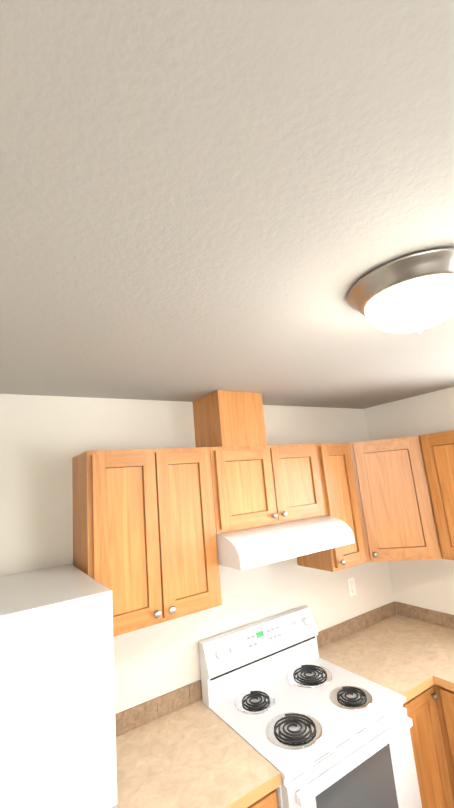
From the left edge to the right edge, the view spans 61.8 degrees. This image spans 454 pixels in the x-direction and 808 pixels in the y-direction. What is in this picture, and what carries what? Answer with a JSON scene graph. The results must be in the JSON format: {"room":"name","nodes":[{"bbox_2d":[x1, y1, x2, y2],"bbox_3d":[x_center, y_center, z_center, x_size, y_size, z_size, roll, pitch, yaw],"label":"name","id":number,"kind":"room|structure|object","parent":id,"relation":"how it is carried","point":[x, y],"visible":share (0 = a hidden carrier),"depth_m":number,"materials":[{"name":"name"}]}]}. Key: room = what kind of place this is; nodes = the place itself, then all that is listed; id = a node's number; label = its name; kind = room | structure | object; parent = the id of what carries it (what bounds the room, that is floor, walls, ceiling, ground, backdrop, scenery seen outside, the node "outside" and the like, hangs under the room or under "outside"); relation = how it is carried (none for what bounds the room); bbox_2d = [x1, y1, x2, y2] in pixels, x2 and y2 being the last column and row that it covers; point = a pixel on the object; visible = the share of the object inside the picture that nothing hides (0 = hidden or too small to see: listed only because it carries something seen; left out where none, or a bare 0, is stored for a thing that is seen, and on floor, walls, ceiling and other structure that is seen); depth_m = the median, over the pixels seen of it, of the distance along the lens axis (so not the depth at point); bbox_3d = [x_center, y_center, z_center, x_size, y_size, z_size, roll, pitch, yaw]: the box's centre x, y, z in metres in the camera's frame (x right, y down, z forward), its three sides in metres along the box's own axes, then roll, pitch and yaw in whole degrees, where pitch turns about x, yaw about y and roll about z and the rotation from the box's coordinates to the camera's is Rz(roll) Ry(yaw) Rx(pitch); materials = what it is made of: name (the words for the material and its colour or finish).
{"room":"kitchen","nodes":[
{"label":"kitchen","id":0,"kind":"room"},
{"bbox_2d":[0,394,393,713],"bbox_3d":[-1.534,1.140,1.239,6.800,2.646,0.150,2,-14,-33],"label":"wall","id":1,"kind":"structure","parent":0,"point":[44,440],"depth_m":1.97,"materials":[{"name":"beige paint"}]},
{"bbox_2d":[72,447,221,636],"bbox_3d":[-0.381,0.605,1.817,0.608,0.750,0.354,2,-14,-33],"label":"upper cabinet","id":2,"kind":"object","parent":1,"relation":"attached to","point":[145,549],"visible":1,"depth_m":1.68,"materials":[{"name":"brown wood"}]},
{"bbox_2d":[193,390,266,446],"bbox_3d":[0.010,0.112,2.234,0.300,0.308,0.298,2,-14,-33],"label":"duct","id":3,"kind":"object","parent":1,"relation":"attached to","point":[223,418],"visible":0.79,"depth_m":2.12,"materials":[{"name":"brown wood"}]},
{"bbox_2d":[210,444,324,533],"bbox_3d":[0.183,0.472,2.218,0.760,0.430,0.354,2,-14,-33],"label":"upper cabinet","id":4,"kind":"object","parent":1,"relation":"attached to","point":[259,486],"visible":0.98,"depth_m":2.06,"materials":[{"name":"brown wood"}]},
{"bbox_2d":[216,516,354,570],"bbox_3d":[0.246,0.737,2.103,0.760,0.142,0.495,2,-14,-33],"label":"range hood","id":5,"kind":"object","parent":4,"relation":"attached to","point":[245,549],"visible":0.81,"depth_m":1.88,"materials":[{"name":"white metal"}]},
{"bbox_2d":[297,443,366,571],"bbox_3d":[0.646,0.646,2.472,0.302,0.750,0.354,2,-14,-33],"label":"upper cabinet","id":6,"kind":"object","parent":1,"relation":"attached to","point":[339,492],"visible":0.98,"depth_m":2.35,"materials":[{"name":"brown wood"}]},
{"bbox_2d":[347,577,355,596],"bbox_3d":[0.877,1.286,2.667,0.070,0.115,0.007,2,-14,-33],"label":"outlet","id":7,"kind":"object","parent":1,"relation":"attached to","point":[351,586],"visible":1,"depth_m":2.66,"materials":[{"name":"white plastic"}]},
{"bbox_2d":[0,0,453,408],"bbox_3d":[0.121,-0.819,-1.231,6.500,0.100,6.500,2,-14,-33],"label":"ceiling","id":8,"kind":"structure","parent":0,"point":[199,199],"depth_m":0.66,"materials":[{"name":"grey paint"}]},
{"bbox_2d":[347,247,453,332],"bbox_3d":[0.515,-0.263,1.038,0.340,0.146,0.340,2,-14,-33],"label":"ceiling light fixture","id":9,"kind":"object","parent":8,"relation":"attached to","point":[412,292],"visible":1,"depth_m":0.95,"materials":[{"name":"silver metal"}]},
{"bbox_2d":[363,387,453,614],"bbox_3d":[3.074,0.522,0.239,0.150,2.646,6.650,2,-14,-33],"label":"wall","id":10,"kind":"structure","parent":0,"point":[428,584],"depth_m":2.73,"materials":[{"name":"beige paint"}]},
{"bbox_2d":[349,436,441,561],"bbox_3d":[1.100,0.635,2.614,0.614,0.750,0.608,2,-14,-33],"label":"upper cabinet","id":11,"kind":"object","parent":10,"relation":"attached to","point":[398,523],"visible":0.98,"depth_m":2.40,"materials":[{"name":"brown wood"}]},
{"bbox_2d":[419,430,453,559],"bbox_3d":[1.453,0.540,2.308,0.354,0.750,0.302,2,-14,-33],"label":"upper cabinet","id":12,"kind":"object","parent":10,"relation":"attached to","point":[437,449],"visible":1,"depth_m":2.29,"materials":[{"name":"brown wood"}]},
{"bbox_3d":[1.743,1.743,-0.853,3.185,0.060,6.500,2,-14,-32],"label":"floor","id":13,"kind":"structure","parent":0,"visible":0},
{"bbox_2d":[0,564,116,807],"bbox_3d":[-0.773,1.471,1.103,0.730,1.692,0.678,2,-14,-33],"label":"refrigerator","id":14,"kind":"object","parent":13,"relation":"on","point":[57,723],"visible":1,"depth_m":1.06,"materials":[{"name":"white metal"}]},
{"bbox_2d":[247,788,278,807],"bbox_3d":[-0.181,1.902,1.421,0.608,0.874,0.657,2,-14,-33],"label":"base cabinet","id":15,"kind":"object","parent":13,"relation":"on","point":[269,800],"visible":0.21,"depth_m":1.39,"materials":[{"name":"brown wood"}]},
{"bbox_2d":[116,700,281,807],"bbox_3d":[-0.225,1.457,1.516,0.609,0.039,0.643,2,-14,-32],"label":"countertop","id":16,"kind":"structure","parent":15,"relation":"on","point":[199,754],"depth_m":1.49,"materials":[{"name":"laminate"}]},
{"bbox_2d":[115,601,396,736],"bbox_3d":[0.305,1.491,2.238,2.280,0.087,0.013,2,-14,-32],"label":"backsplash","id":17,"kind":"structure","parent":16,"relation":"on","point":[134,717],"depth_m":1.91,"materials":[{"name":"beige tile"}]},
{"bbox_2d":[199,606,421,807],"bbox_3d":[0.403,1.764,1.791,0.760,1.190,0.675,2,-14,-33],"label":"range","id":18,"kind":"object","parent":13,"relation":"on","point":[296,711],"visible":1,"depth_m":1.75,"materials":[{"name":"white metal"}]},
{"bbox_2d":[403,686,453,807],"bbox_3d":[0.848,1.944,2.077,0.302,0.874,0.657,2,-14,-33],"label":"base cabinet","id":19,"kind":"object","parent":13,"relation":"on","point":[434,784],"visible":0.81,"depth_m":1.88,"materials":[{"name":"brown wood"}]},
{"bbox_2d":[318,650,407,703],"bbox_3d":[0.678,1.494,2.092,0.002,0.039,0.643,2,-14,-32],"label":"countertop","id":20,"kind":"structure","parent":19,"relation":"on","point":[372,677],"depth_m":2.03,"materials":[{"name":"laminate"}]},
{"bbox_2d":[432,684,453,800],"bbox_3d":[1.283,1.931,2.205,0.657,0.874,0.911,2,-14,-33],"label":"base cabinet","id":21,"kind":"object","parent":13,"relation":"on","point":[445,704],"visible":0.2,"depth_m":1.93,"materials":[{"name":"brown wood"}]},
{"bbox_2d":[332,614,453,690],"bbox_3d":[1.647,1.318,1.659,0.669,0.039,2.459,2,-14,-32],"label":"countertop","id":22,"kind":"structure","parent":21,"relation":"on","point":[419,652],"depth_m":2.29,"materials":[{"name":"laminate"}]},
{"bbox_2d":[396,602,453,628],"bbox_3d":[1.922,1.266,1.847,0.010,0.087,2.468,2,-14,-32],"label":"backsplash","id":23,"kind":"structure","parent":22,"relation":"on","point":[419,613],"depth_m":2.65,"materials":[{"name":"beige tile"}]}
]}

